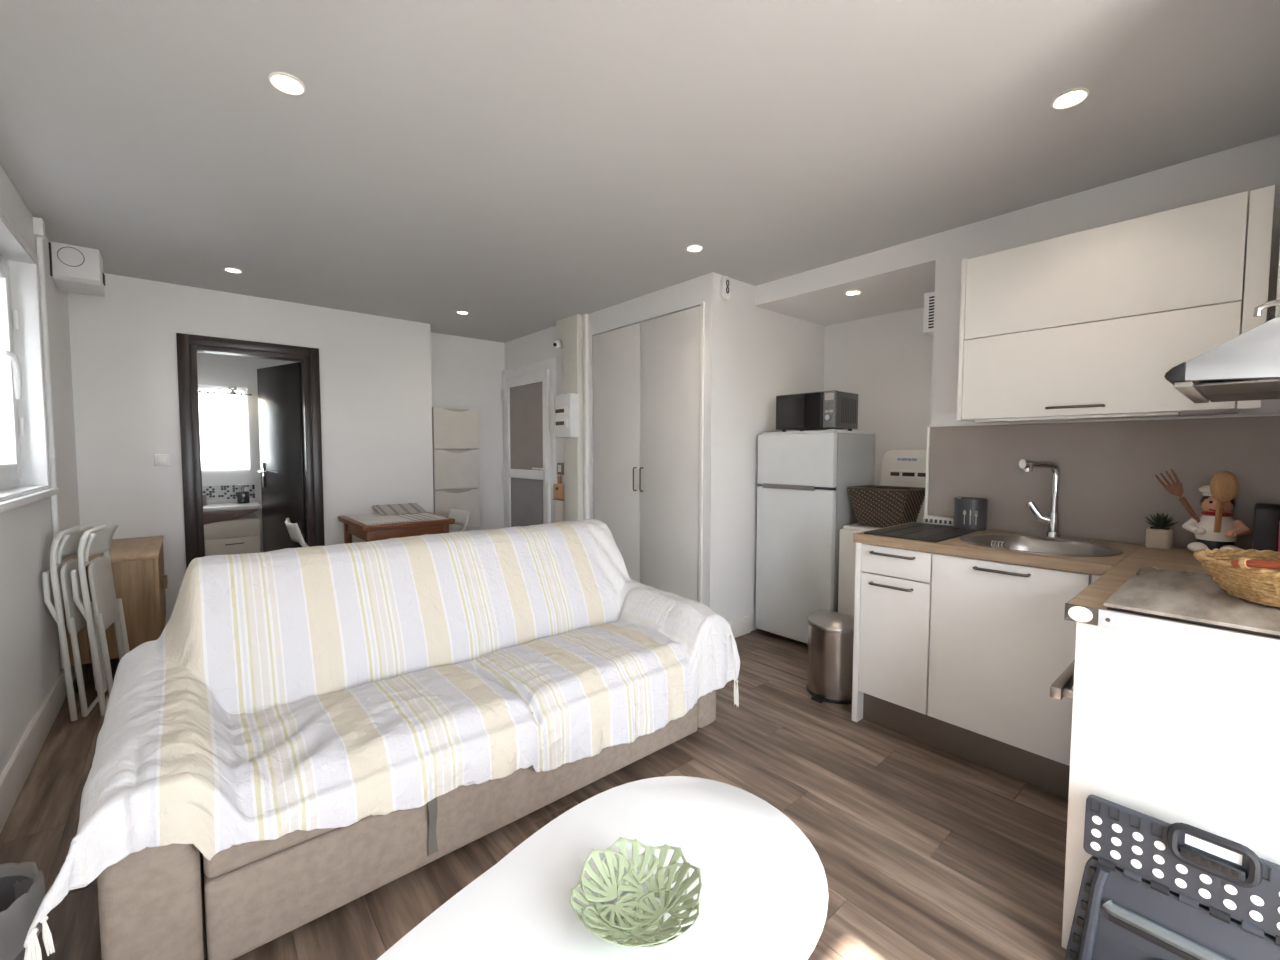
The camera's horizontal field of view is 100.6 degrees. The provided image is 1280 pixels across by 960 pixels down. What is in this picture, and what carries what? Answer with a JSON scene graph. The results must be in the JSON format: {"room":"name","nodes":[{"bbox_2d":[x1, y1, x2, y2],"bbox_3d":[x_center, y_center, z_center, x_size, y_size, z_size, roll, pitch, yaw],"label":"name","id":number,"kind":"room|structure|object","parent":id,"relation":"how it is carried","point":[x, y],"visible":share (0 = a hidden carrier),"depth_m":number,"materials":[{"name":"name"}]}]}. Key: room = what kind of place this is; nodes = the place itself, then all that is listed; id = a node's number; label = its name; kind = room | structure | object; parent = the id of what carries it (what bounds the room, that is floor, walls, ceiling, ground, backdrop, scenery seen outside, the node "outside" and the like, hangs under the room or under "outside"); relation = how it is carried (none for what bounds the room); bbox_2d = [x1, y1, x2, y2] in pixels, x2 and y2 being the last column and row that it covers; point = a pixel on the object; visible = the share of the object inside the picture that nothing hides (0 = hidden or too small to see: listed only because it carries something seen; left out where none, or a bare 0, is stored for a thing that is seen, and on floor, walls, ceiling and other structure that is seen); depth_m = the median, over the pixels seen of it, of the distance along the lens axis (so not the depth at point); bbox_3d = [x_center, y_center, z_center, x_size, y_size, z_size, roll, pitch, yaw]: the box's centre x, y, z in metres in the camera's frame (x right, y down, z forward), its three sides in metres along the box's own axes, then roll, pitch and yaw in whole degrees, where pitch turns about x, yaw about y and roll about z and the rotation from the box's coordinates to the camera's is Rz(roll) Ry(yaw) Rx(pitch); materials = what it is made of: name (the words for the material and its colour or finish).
{"room":"studio apartment","nodes":[
{"label":"studio apartment","id":0,"kind":"room"},
{"bbox_2d":[0,165,79,775],"bbox_3d":[-1.808,0.007,1.077,0.280,2.465,6.225,-2,4,-41],"label":"wall","id":1,"kind":"structure","parent":0,"point":[29,638],"depth_m":2.39,"materials":[{"name":"white paint"}]},
{"bbox_2d":[0,208,58,512],"bbox_3d":[-2.617,-0.488,2.113,0.210,1.179,1.331,-2,4,-41],"label":"window","id":2,"kind":"structure","parent":1,"relation":"in","point":[24,448],"depth_m":2.56,"materials":[{"name":"white plastic"}]},
{"bbox_2d":[0,666,75,832],"bbox_3d":[-1.691,1.159,1.227,0.017,0.150,5.965,-2,4,-41],"label":"baseboard","id":3,"kind":"structure","parent":1,"relation":"attached to","point":[17,770],"depth_m":2.16,"materials":[{"name":"white wood"}]},
{"bbox_2d":[33,217,64,668],"bbox_3d":[-3.009,-0.157,2.716,0.033,2.295,0.067,-2,4,-41],"label":"pipe","id":4,"kind":"object","parent":1,"relation":"attached to","point":[38,223],"visible":0.79,"depth_m":2.70,"materials":[{"name":"white plastic"}]},
{"bbox_2d":[49,241,104,296],"bbox_3d":[-3.260,-1.220,3.084,0.201,0.227,0.220,-2,4,-41],"label":"box","id":5,"kind":"object","parent":1,"relation":"attached to","point":[74,269],"visible":1,"depth_m":3.03,"materials":[{"name":"white plastic"}]},
{"bbox_2d":[197,352,296,551],"bbox_3d":[-4.012,-0.201,4.934,1.770,2.465,0.120,-2,4,-41],"label":"wall","id":6,"kind":"structure","parent":0,"point":[212,369],"depth_m":5.03,"materials":[{"name":"white paint"}]},
{"bbox_2d":[198,385,249,470],"bbox_3d":[-3.935,-0.481,4.985,0.420,0.790,0.060,-2,4,-41],"label":"window","id":7,"kind":"structure","parent":6,"relation":"in","point":[199,386],"depth_m":4.99,"materials":[{"name":"white plastic"}]},
{"bbox_2d":[198,388,251,469],"bbox_3d":[-3.877,-0.465,4.917,0.470,0.735,0.059,-2,4,-41],"label":"curtain","id":8,"kind":"object","parent":6,"relation":"hanging from","point":[224,440],"visible":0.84,"depth_m":4.93,"materials":[{"name":"white fabric"}]},
{"bbox_2d":[202,485,254,499],"bbox_3d":[-3.894,0.117,4.967,0.471,0.127,0.008,-2,4,-41],"label":"mosaic band","id":9,"kind":"object","parent":6,"relation":"attached to","point":[218,494],"visible":0.68,"depth_m":4.97,"materials":[{"name":"multicoloured tile"}]},
{"bbox_2d":[203,502,261,555],"bbox_3d":[-3.904,0.597,4.714,0.875,0.735,0.410,-2,4,-41],"label":"vanity","id":10,"kind":"object","parent":6,"relation":"attached to","point":[227,529],"visible":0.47,"depth_m":4.71,"materials":[{"name":"white wood"}]},
{"bbox_2d":[203,495,207,505],"bbox_3d":[-3.898,0.144,4.734,0.068,0.165,0.068,-2,4,-41],"label":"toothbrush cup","id":11,"kind":"object","parent":10,"relation":"on","point":[205,497],"visible":0.46,"depth_m":4.72,"materials":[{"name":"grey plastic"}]},
{"bbox_2d":[203,502,261,511],"bbox_3d":[-3.904,0.249,4.696,0.875,0.039,0.410,-2,4,-41],"label":"basin","id":12,"kind":"object","parent":10,"relation":"in","point":[252,506],"depth_m":4.74,"materials":[{"name":"white ceramic"}]},
{"bbox_2d":[237,484,249,503],"bbox_3d":[-3.688,0.126,4.933,0.090,0.181,0.070,-2,4,-41],"label":"soap dispenser","id":13,"kind":"object","parent":10,"relation":"on","point":[243,496],"visible":1,"depth_m":4.91,"materials":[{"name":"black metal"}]},
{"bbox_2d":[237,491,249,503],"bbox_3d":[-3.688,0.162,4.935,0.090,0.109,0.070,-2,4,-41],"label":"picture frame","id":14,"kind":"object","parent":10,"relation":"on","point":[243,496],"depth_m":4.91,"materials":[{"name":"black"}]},
{"bbox_2d":[228,386,237,398],"bbox_3d":[-3.771,-0.805,4.915,0.068,0.116,0.172,-2,4,-41],"label":"spot lamp","id":15,"kind":"object","parent":6,"relation":"attached to","point":[233,395],"visible":1,"depth_m":4.88,"materials":[{"name":"silver metal"}]},
{"bbox_2d":[67,273,433,625],"bbox_3d":[-2.823,-0.161,4.222,2.276,2.465,0.120,-2,4,-41],"label":"wall","id":16,"kind":"structure","parent":0,"point":[376,397],"depth_m":3.79,"materials":[{"name":"white paint"}]},
{"bbox_2d":[154,454,169,465],"bbox_3d":[-3.330,-0.139,3.699,0.082,0.082,0.014,-2,4,-41],"label":"light switch","id":17,"kind":"object","parent":16,"relation":"attached to","point":[159,459],"visible":1,"depth_m":3.69,"materials":[{"name":"white plastic"}]},
{"bbox_2d":[176,333,324,569],"bbox_3d":[-3.174,0.001,4.350,0.866,2.126,0.802,-2,4,-41],"label":"door","id":18,"kind":"structure","parent":16,"relation":"in","point":[289,404],"depth_m":4.30,"materials":[{"name":"paint"}]},
{"bbox_2d":[430,332,504,532],"bbox_3d":[-1.766,-0.222,5.426,1.138,2.465,0.335,-2,4,-41],"label":"wall","id":19,"kind":"structure","parent":0,"point":[466,373],"depth_m":5.56,"materials":[{"name":"white paint"}]},
{"bbox_2d":[432,407,478,448],"bbox_3d":[-1.854,-0.509,5.282,0.454,0.398,0.173,-2,4,-41],"label":"cabinet","id":20,"kind":"object","parent":19,"relation":"attached to","point":[452,428],"visible":0.84,"depth_m":5.21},
{"bbox_2d":[433,449,479,489],"bbox_3d":[-1.855,-0.109,5.303,0.454,0.392,0.173,-2,4,-41],"label":"cabinet","id":21,"kind":"object","parent":19,"relation":"attached to","point":[452,468],"visible":0.87,"depth_m":5.23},
{"bbox_2d":[433,488,479,529],"bbox_3d":[-1.855,0.291,5.324,0.454,0.400,0.173,-2,4,-41],"label":"cabinet","id":22,"kind":"object","parent":19,"relation":"attached to","point":[468,499],"visible":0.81,"depth_m":5.27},
{"bbox_2d":[0,629,1067,959],"bbox_3d":[-0.436,1.180,3.237,4.774,0.100,7.620,-2,4,-41],"label":"floor","id":23,"kind":"structure","parent":0,"point":[925,851],"depth_m":1.81,"materials":[{"name":"brown wood"}]},
{"bbox_2d":[0,862,45,959],"bbox_3d":[-1.480,1.076,1.162,0.246,0.319,0.246,-2,4,-41],"label":"wastebasket","id":24,"kind":"object","parent":23,"relation":"on","point":[22,885],"visible":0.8,"depth_m":1.20,"materials":[{"name":"grey plastic"}]},
{"bbox_2d":[42,525,106,720],"bbox_3d":[-2.829,0.694,2.665,0.125,0.906,0.413,-2,4,-34],"label":"folded chair","id":25,"kind":"object","parent":23,"relation":"on","point":[65,543],"visible":0.7,"depth_m":2.54,"materials":[{"name":"white plastic"}]},
{"bbox_2d":[71,524,129,715],"bbox_3d":[-2.741,0.691,2.716,0.136,0.906,0.413,-2,4,-33],"label":"folded chair","id":26,"kind":"object","parent":23,"relation":"on","point":[108,609],"visible":0.94,"depth_m":2.61,"materials":[{"name":"white plastic"}]},
{"bbox_2d":[61,536,167,692],"bbox_3d":[-3.166,0.767,3.260,0.403,0.712,0.906,-2,4,-41],"label":"sideboard","id":27,"kind":"object","parent":23,"relation":"on","point":[137,564],"visible":0.61,"depth_m":2.98,"materials":[{"name":"brown wood"}]},
{"bbox_2d":[285,518,308,546],"bbox_3d":[-2.350,0.682,3.982,0.499,0.798,0.402,-2,4,-41],"label":"folding chair","id":28,"kind":"object","parent":23,"relation":"on","point":[295,534],"visible":0.2,"depth_m":3.72,"materials":[{"name":"white plastic"}]},
{"bbox_2d":[338,512,454,543],"bbox_3d":[-1.966,0.685,4.284,0.665,0.772,0.800,-2,4,-41],"label":"dining table","id":29,"kind":"object","parent":23,"relation":"on","point":[367,533],"visible":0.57,"depth_m":4.00,"materials":[{"name":"brown wood"}]},
{"bbox_2d":[344,513,448,524],"bbox_3d":[-1.966,0.296,4.264,0.585,0.006,0.740,-2,4,-41],"label":"table runner","id":30,"kind":"object","parent":29,"relation":"on","point":[374,518],"visible":0.95,"depth_m":4.16,"materials":[{"name":"white fabric"}]},
{"bbox_2d":[373,503,426,515],"bbox_3d":[-2.049,0.247,4.532,0.360,0.062,0.280,-2,4,-41],"label":"placemat","id":31,"kind":"object","parent":30,"relation":"on","point":[409,508],"visible":1,"depth_m":4.52,"materials":[{"name":"grey fabric"}]},
{"bbox_2d":[97,690,715,959],"bbox_3d":[-0.716,0.747,2.158,2.019,0.878,0.997,-2,4,-41],"label":"sofa","id":32,"kind":"object","parent":23,"relation":"on","point":[257,893],"visible":0.23,"depth_m":1.39,"materials":[{"name":"beige fabric"}]},
{"bbox_2d":[24,519,739,959],"bbox_3d":[-0.734,0.665,2.144,2.201,0.801,1.181,-2,4,-41],"label":"throw","id":33,"kind":"object","parent":32,"relation":"on","point":[281,692],"visible":1,"depth_m":1.83,"materials":[{"name":"fabric"}]},
{"bbox_2d":[448,507,470,531],"bbox_3d":[-1.721,0.656,4.493,0.499,0.798,0.402,-2,4,-41],"label":"folding chair","id":34,"kind":"object","parent":23,"relation":"on","point":[461,517],"visible":0.21,"depth_m":4.63,"materials":[{"name":"white plastic"}]},
{"bbox_2d":[377,776,827,959],"bbox_3d":[-0.147,1.050,0.979,1.248,0.402,0.611,-2,4,-41],"label":"coffee table","id":35,"kind":"object","parent":23,"relation":"on","point":[764,893],"visible":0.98,"depth_m":1.11,"materials":[{"name":"white wood"}]},
{"bbox_2d":[569,837,702,946],"bbox_3d":[-0.005,0.809,1.019,0.245,0.076,0.242,1,3,11],"label":"bowl","id":36,"kind":"object","parent":35,"relation":"on","point":[628,919],"visible":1,"depth_m":1.04,"materials":[{"name":"green ceramic"}]},
{"bbox_2d":[593,302,703,602],"bbox_3d":[0.225,-0.067,4.223,0.637,2.290,1.269,-2,4,-41],"label":"wardrobe","id":37,"kind":"object","parent":23,"relation":"on","point":[648,376],"visible":0.66,"depth_m":3.92,"materials":[{"name":"white paint"}]},
{"bbox_2d":[755,429,875,643],"bbox_3d":[1.228,0.383,3.746,0.574,1.446,0.583,-2,4,-41],"label":"refrigerator","id":38,"kind":"object","parent":23,"relation":"on","point":[804,502],"visible":0.88,"depth_m":3.53,"materials":[{"name":"metal"}]},
{"bbox_2d":[776,390,857,431],"bbox_3d":[1.188,-0.453,3.597,0.312,0.250,0.445,-2,4,-41],"label":"microwave","id":39,"kind":"object","parent":38,"relation":"on","point":[834,409],"visible":0.95,"depth_m":3.47,"materials":[{"name":"black plastic"}]},
{"bbox_2d":[806,610,853,703],"bbox_3d":[1.024,0.940,2.848,0.285,0.428,0.288,-2,4,-41],"label":"pedal bin","id":40,"kind":"object","parent":23,"relation":"on","point":[830,633],"visible":0.9,"depth_m":2.76,"materials":[{"name":"silver metal"}]},
{"bbox_2d":[838,450,925,615],"bbox_3d":[1.621,0.466,3.430,0.628,1.314,0.420,-2,4,-41],"label":"washing machine","id":41,"kind":"object","parent":23,"relation":"on","point":[904,468],"visible":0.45,"depth_m":3.51,"materials":[{"name":"white paint"}]},
{"bbox_2d":[847,485,924,527],"bbox_3d":[1.556,0.168,3.348,0.306,0.244,0.378,-2,4,-41],"label":"seagrass basket","id":42,"kind":"object","parent":41,"relation":"on","point":[879,506],"visible":0.95,"depth_m":3.25,"materials":[{"name":"brown wicker"}]},
{"bbox_2d":[852,542,932,721],"bbox_3d":[1.370,0.729,2.627,0.672,0.874,0.338,-2,4,-41],"label":"base cabinet","id":43,"kind":"object","parent":23,"relation":"on","point":[893,586],"visible":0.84,"depth_m":2.42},
{"bbox_2d":[863,693,1069,799],"bbox_3d":[1.390,1.112,2.252,0.015,0.148,0.906,-2,4,-41],"label":"kickboard","id":44,"kind":"object","parent":23,"relation":"on","point":[1041,772],"visible":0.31,"depth_m":2.23,"materials":[{"name":"brown metal"}]},
{"bbox_2d":[928,553,1100,765],"bbox_3d":[1.669,0.674,2.268,0.662,0.722,0.588,-2,4,-41],"label":"base cabinet","id":45,"kind":"object","parent":23,"relation":"on","point":[1000,635],"visible":0.62,"depth_m":2.09,"materials":[{"name":"white laminate"}]},
{"bbox_2d":[1062,622,1279,948],"bbox_3d":[1.593,0.795,1.395,0.758,0.872,0.598,-2,4,-41],"label":"base cabinet","id":46,"kind":"object","parent":23,"relation":"on","point":[1169,731],"visible":0.4,"depth_m":1.22,"materials":[{"name":"white paint"}]},
{"bbox_2d":[1050,659,1074,699],"bbox_3d":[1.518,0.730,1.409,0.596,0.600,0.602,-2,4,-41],"label":"handle","id":47,"kind":"object","parent":46,"relation":"in","point":[1061,686],"visible":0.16,"depth_m":1.48,"materials":[{"name":"metal"}]},
{"bbox_2d":[853,522,1279,660],"bbox_3d":[1.507,0.308,1.921,1.368,0.043,1.557,-2,4,-41],"label":"countertop","id":48,"kind":"structure","parent":46,"relation":"on","point":[1087,607],"depth_m":1.77,"materials":[{"name":"brown wood"}]},
{"bbox_2d":[864,522,977,542],"bbox_3d":[1.374,0.247,2.570,0.560,0.010,0.320,-2,4,-41],"label":"mat","id":49,"kind":"object","parent":48,"relation":"on","point":[935,533],"visible":0.88,"depth_m":2.50,"materials":[{"name":"black plastic"}]},
{"bbox_2d":[923,515,953,525],"bbox_3d":[1.587,0.218,2.807,0.074,0.044,0.155,-2,4,-41],"label":"drying rack","id":50,"kind":"object","parent":48,"relation":"on","point":[949,521],"visible":0.91,"depth_m":2.79,"materials":[{"name":"white plastic"}]},
{"bbox_2d":[954,497,987,530],"bbox_3d":[1.661,0.170,2.669,0.145,0.155,0.144,-2,4,-41],"label":"pot","id":51,"kind":"object","parent":48,"relation":"on","point":[969,512],"visible":0.89,"depth_m":2.61,"materials":[{"name":"grey metal"}]},
{"bbox_2d":[1019,459,1060,536],"bbox_3d":[1.816,0.081,2.430,0.197,0.351,0.096,0,3,-4],"label":"tap","id":52,"kind":"object","parent":48,"relation":"on","point":[1053,520],"visible":1,"depth_m":2.40,"materials":[{"name":"silver metal"}]},
{"bbox_2d":[960,532,1122,573],"bbox_3d":[1.692,0.342,2.261,0.604,0.154,0.544,-2,4,-41],"label":"sink","id":53,"kind":"object","parent":48,"relation":"in","point":[1022,542],"visible":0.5,"depth_m":2.36,"materials":[{"name":"silver metal"}]},
{"bbox_2d":[991,540,1004,547],"bbox_3d":[1.442,0.279,2.139,0.033,0.065,0.046,-2,4,-41],"label":"strainer","id":54,"kind":"object","parent":53,"relation":"on","point":[995,544],"visible":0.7,"depth_m":2.13,"materials":[{"name":"silver metal"}]},
{"bbox_2d":[1144,513,1179,548],"bbox_3d":[2.108,0.204,2.162,0.106,0.142,0.100,1,3,11],"label":"potted succulent","id":55,"kind":"object","parent":48,"relation":"on","point":[1159,536],"visible":1,"depth_m":2.14,"materials":[{"name":"plant"}]},
{"bbox_2d":[1145,527,1173,548],"bbox_3d":[2.113,0.237,2.160,0.076,0.077,0.076,-2,4,-41],"label":"pot","id":56,"kind":"object","parent":55,"relation":"attached to","point":[1156,537],"depth_m":2.13,"materials":[{"name":"white ceramic"}]},
{"bbox_2d":[1103,566,1279,638],"bbox_3d":[1.563,0.310,1.321,0.656,0.016,0.529,-2,4,-41],"label":"cooktop","id":57,"kind":"object","parent":48,"relation":"in","point":[1168,594],"visible":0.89,"depth_m":1.30,"materials":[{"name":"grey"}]},
{"bbox_2d":[1107,607,1279,638],"bbox_3d":[1.562,0.315,1.320,0.643,0.007,0.515,-2,4,-41],"label":"panel","id":58,"kind":"object","parent":57,"relation":"in","point":[1262,621],"depth_m":1.21,"materials":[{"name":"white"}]},
{"bbox_2d":[1193,548,1279,607],"bbox_3d":[1.637,0.241,1.285,0.416,0.122,0.416,1,3,18],"label":"bread basket","id":59,"kind":"object","parent":57,"relation":"on","point":[1256,579],"visible":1,"depth_m":1.29,"materials":[{"name":"brown wicker"}]},
{"bbox_2d":[1182,485,1250,552],"bbox_3d":[2.188,0.151,2.015,0.146,0.264,0.148,0,3,3],"label":"chef figurine","id":60,"kind":"object","parent":48,"relation":"on","point":[1206,538],"visible":0.67,"depth_m":2.00,"materials":[{"name":"white ceramic"}]},
{"bbox_2d":[1155,469,1199,522],"bbox_3d":[2.120,0.083,2.075,0.164,0.252,0.018,3,4,41],"label":"wooden fork","id":61,"kind":"object","parent":60,"relation":"on","point":[1176,488],"visible":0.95,"depth_m":2.08,"materials":[{"name":"brown wood"}]},
{"bbox_2d":[1210,471,1238,532],"bbox_3d":[2.152,0.082,1.960,0.041,0.231,0.062,0,3,-11],"label":"wooden spoon","id":62,"kind":"object","parent":60,"relation":"in","point":[1224,485],"visible":1,"depth_m":1.96,"materials":[{"name":"brown wood"}]},
{"bbox_2d":[1252,503,1279,557],"bbox_3d":[2.236,0.188,1.891,0.240,0.204,0.068,-2,4,-41],"label":"coffee machine","id":63,"kind":"object","parent":48,"relation":"on","point":[1266,515],"visible":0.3,"depth_m":1.88,"materials":[{"name":"black plastic"}]},
{"bbox_2d":[1278,521,1279,558],"bbox_3d":[2.214,0.190,1.793,0.074,0.210,0.074,-2,4,-41],"label":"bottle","id":64,"kind":"object","parent":48,"relation":"on","point":[1279,521],"visible":0.58,"depth_m":1.81,"materials":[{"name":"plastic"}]},
{"bbox_2d":[1064,794,1279,959],"bbox_3d":[1.236,1.003,1.147,0.062,0.485,0.493,-2,4,-41],"label":"step stool","id":65,"kind":"object","parent":23,"relation":"on","point":[1151,888],"visible":1,"depth_m":1.20,"materials":[{"name":"plastic"}]},
{"bbox_2d":[504,326,563,483],"bbox_3d":[-0.902,-0.208,5.201,0.120,2.465,1.560,-2,4,-41],"label":"wall","id":66,"kind":"structure","parent":0,"point":[537,346],"depth_m":5.13,"materials":[{"name":"white paint"}]},
{"bbox_2d":[502,358,556,527],"bbox_3d":[-1.155,-0.065,5.325,0.110,2.165,1.045,-2,4,-41],"label":"door","id":67,"kind":"structure","parent":66,"relation":"in","point":[529,391],"depth_m":5.28,"materials":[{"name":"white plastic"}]},
{"bbox_2d":[553,340,562,348],"bbox_3d":[-0.741,-1.222,4.783,0.110,0.087,0.084,-2,4,-41],"label":"camera","id":68,"kind":"object","parent":66,"relation":"attached to","point":[557,344],"visible":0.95,"depth_m":4.75,"materials":[{"name":"white plastic"}]},
{"bbox_2d":[553,498,563,522],"bbox_3d":[-0.731,0.457,4.897,0.056,0.568,0.180,-2,4,-41],"label":"box","id":69,"kind":"object","parent":66,"relation":"attached to","point":[558,503],"visible":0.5,"depth_m":4.87,"materials":[{"name":"grey plastic"}]},
{"bbox_2d":[553,476,563,498],"bbox_3d":[-0.739,0.069,4.868,0.082,0.203,0.170,-2,4,-41],"label":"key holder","id":70,"kind":"object","parent":66,"relation":"attached to","point":[558,489],"visible":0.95,"depth_m":4.86,"materials":[{"name":"brown wood"}]},
{"bbox_2d":[557,463,563,474],"bbox_3d":[-0.729,-0.104,4.888,0.028,0.110,0.100,-2,4,-41],"label":"intercom","id":71,"kind":"object","parent":66,"relation":"attached to","point":[560,466],"visible":0.88,"depth_m":4.87,"materials":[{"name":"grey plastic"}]},
{"bbox_2d":[556,314,588,520],"bbox_3d":[-0.593,-0.189,4.679,0.088,2.443,0.394,-2,4,-41],"label":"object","id":72,"kind":"structure","parent":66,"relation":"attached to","point":[573,330],"depth_m":4.56,"materials":[{"name":"paint"}]},
{"bbox_2d":[555,393,579,437],"bbox_3d":[-0.629,-0.549,4.556,0.104,0.365,0.245,-2,4,-41],"label":"box","id":73,"kind":"object","parent":72,"relation":"attached to","point":[566,405],"visible":1,"depth_m":4.49,"materials":[{"name":"white plastic"}]},
{"bbox_2d":[0,0,1279,342],"bbox_3d":[-0.086,-1.359,2.700,4.774,0.100,6.560,-2,4,-41],"label":"ceiling","id":74,"kind":"structure","parent":0,"point":[522,167],"depth_m":1.92,"materials":[{"name":"grey paint"}]},
{"bbox_2d":[223,267,241,272],"bbox_3d":[-2.614,-1.346,3.410,0.098,0.009,0.098,-2,4,-41],"label":"recessed light","id":75,"kind":"object","parent":74,"relation":"in","point":[228,269],"visible":1,"depth_m":3.40,"materials":[{"name":"white paint"}]},
{"bbox_2d":[268,72,304,94],"bbox_3d":[-1.115,-1.252,1.678,0.098,0.009,0.098,-2,4,-41],"label":"recessed light","id":76,"kind":"object","parent":74,"relation":"in","point":[287,83],"visible":1,"depth_m":1.68,"materials":[{"name":"white paint"}]},
{"bbox_2d":[456,311,467,314],"bbox_3d":[-1.484,-1.398,4.436,0.098,0.009,0.098,-2,4,-41],"label":"recessed light","id":77,"kind":"object","parent":74,"relation":"in","point":[458,312],"visible":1,"depth_m":4.43,"materials":[{"name":"white paint"}]},
{"bbox_2d":[686,244,702,251],"bbox_3d":[0.311,-1.320,3.027,0.098,0.009,0.098,-2,4,-41],"label":"recessed light","id":78,"kind":"object","parent":74,"relation":"in","point":[691,248],"visible":1,"depth_m":3.03,"materials":[{"name":"white paint"}]},
{"bbox_2d":[755,234,935,325],"bbox_3d":[1.544,-1.284,3.580,0.920,0.137,1.184,-2,4,-41],"label":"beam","id":79,"kind":"structure","parent":74,"relation":"attached to","point":[897,278],"depth_m":3.40,"materials":[{"name":"white paint"}]},
{"bbox_2d":[845,290,860,295],"bbox_3d":[1.367,-1.201,3.406,0.098,0.009,0.098,-2,4,-41],"label":"recessed light","id":80,"kind":"object","parent":79,"relation":"attached to","point":[851,292],"visible":1,"depth_m":3.40,"materials":[{"name":"white paint"}]},
{"bbox_2d":[1051,88,1088,108],"bbox_3d":[1.409,-1.250,1.740,0.098,0.009,0.098,-2,4,-41],"label":"recessed light","id":81,"kind":"object","parent":74,"relation":"in","point":[1069,98],"visible":1,"depth_m":1.74,"materials":[{"name":"white paint"}]},
{"bbox_2d":[589,272,824,630],"bbox_3d":[0.576,-0.169,4.517,1.485,2.465,1.404,-2,4,-41],"label":"wall","id":82,"kind":"structure","parent":0,"point":[754,355],"depth_m":3.71,"materials":[{"name":"white paint"}]},
{"bbox_2d":[721,276,730,299],"bbox_3d":[0.567,-1.265,3.498,0.068,0.150,0.038,-2,4,-41],"label":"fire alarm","id":83,"kind":"object","parent":82,"relation":"attached to","point":[725,281],"visible":1,"depth_m":3.48,"materials":[{"name":"white plastic"}]},
{"bbox_2d":[730,615,750,637],"bbox_3d":[0.639,1.046,3.700,0.410,0.125,0.016,-2,4,-41],"label":"baseboard","id":84,"kind":"structure","parent":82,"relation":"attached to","point":[741,626],"depth_m":3.76,"materials":[{"name":"white wood"}]},
{"bbox_2d":[823,307,932,522],"bbox_3d":[2.460,-0.105,3.368,0.120,2.465,2.796,-2,4,-41],"label":"wall","id":85,"kind":"structure","parent":0,"point":[886,360],"depth_m":3.97,"materials":[{"name":"white paint"}]},
{"bbox_2d":[931,134,1279,547],"bbox_3d":[2.450,-0.063,2.581,0.920,2.465,1.612,-2,4,-41],"label":"wall","id":86,"kind":"structure","parent":0,"point":[1255,165],"depth_m":2.35,"materials":[{"name":"white paint"}]},
{"bbox_2d":[923,291,934,335],"bbox_3d":[1.639,-0.915,2.943,0.186,0.215,0.062,-2,4,-41],"label":"air vent","id":87,"kind":"object","parent":86,"relation":"in","point":[928,318],"visible":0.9,"depth_m":2.89,"materials":[{"name":"white plastic"}]},
{"bbox_2d":[924,413,1279,549],"bbox_3d":[2.049,0.000,2.327,0.024,0.532,1.500,-2,4,-41],"label":"backsplash","id":88,"kind":"structure","parent":86,"relation":"attached to","point":[1108,485],"depth_m":2.33,"materials":[{"name":"grey paint"}]},
{"bbox_2d":[957,185,1274,422],"bbox_3d":[1.889,-0.622,2.197,0.395,0.738,0.914,-2,4,-41],"label":"upper cabinet","id":89,"kind":"object","parent":86,"relation":"attached to","point":[1088,324],"visible":0.99,"depth_m":2.03,"materials":[{"name":"white paint"}]},
{"bbox_3d":[2.267,0.016,1.075,1.320,2.465,0.680,-2,4,-41],"label":"wall","id":90,"kind":"structure","parent":0,"visible":0},
{"bbox_2d":[1275,198,1279,317],"bbox_3d":[1.892,-0.814,1.365,1.300,0.839,0.312,-2,4,-41],"label":"upper cabinet","id":91,"kind":"object","parent":90,"relation":"attached to","point":[1277,311],"visible":0.5,"depth_m":1.42,"materials":[{"name":"white laminate"}]},
{"bbox_2d":[1164,299,1279,402],"bbox_3d":[1.568,-0.295,1.230,0.606,0.174,0.450,-2,4,-41],"label":"hood","id":92,"kind":"object","parent":91,"relation":"attached to","point":[1245,367],"visible":1,"depth_m":1.14,"materials":[{"name":"metal"}]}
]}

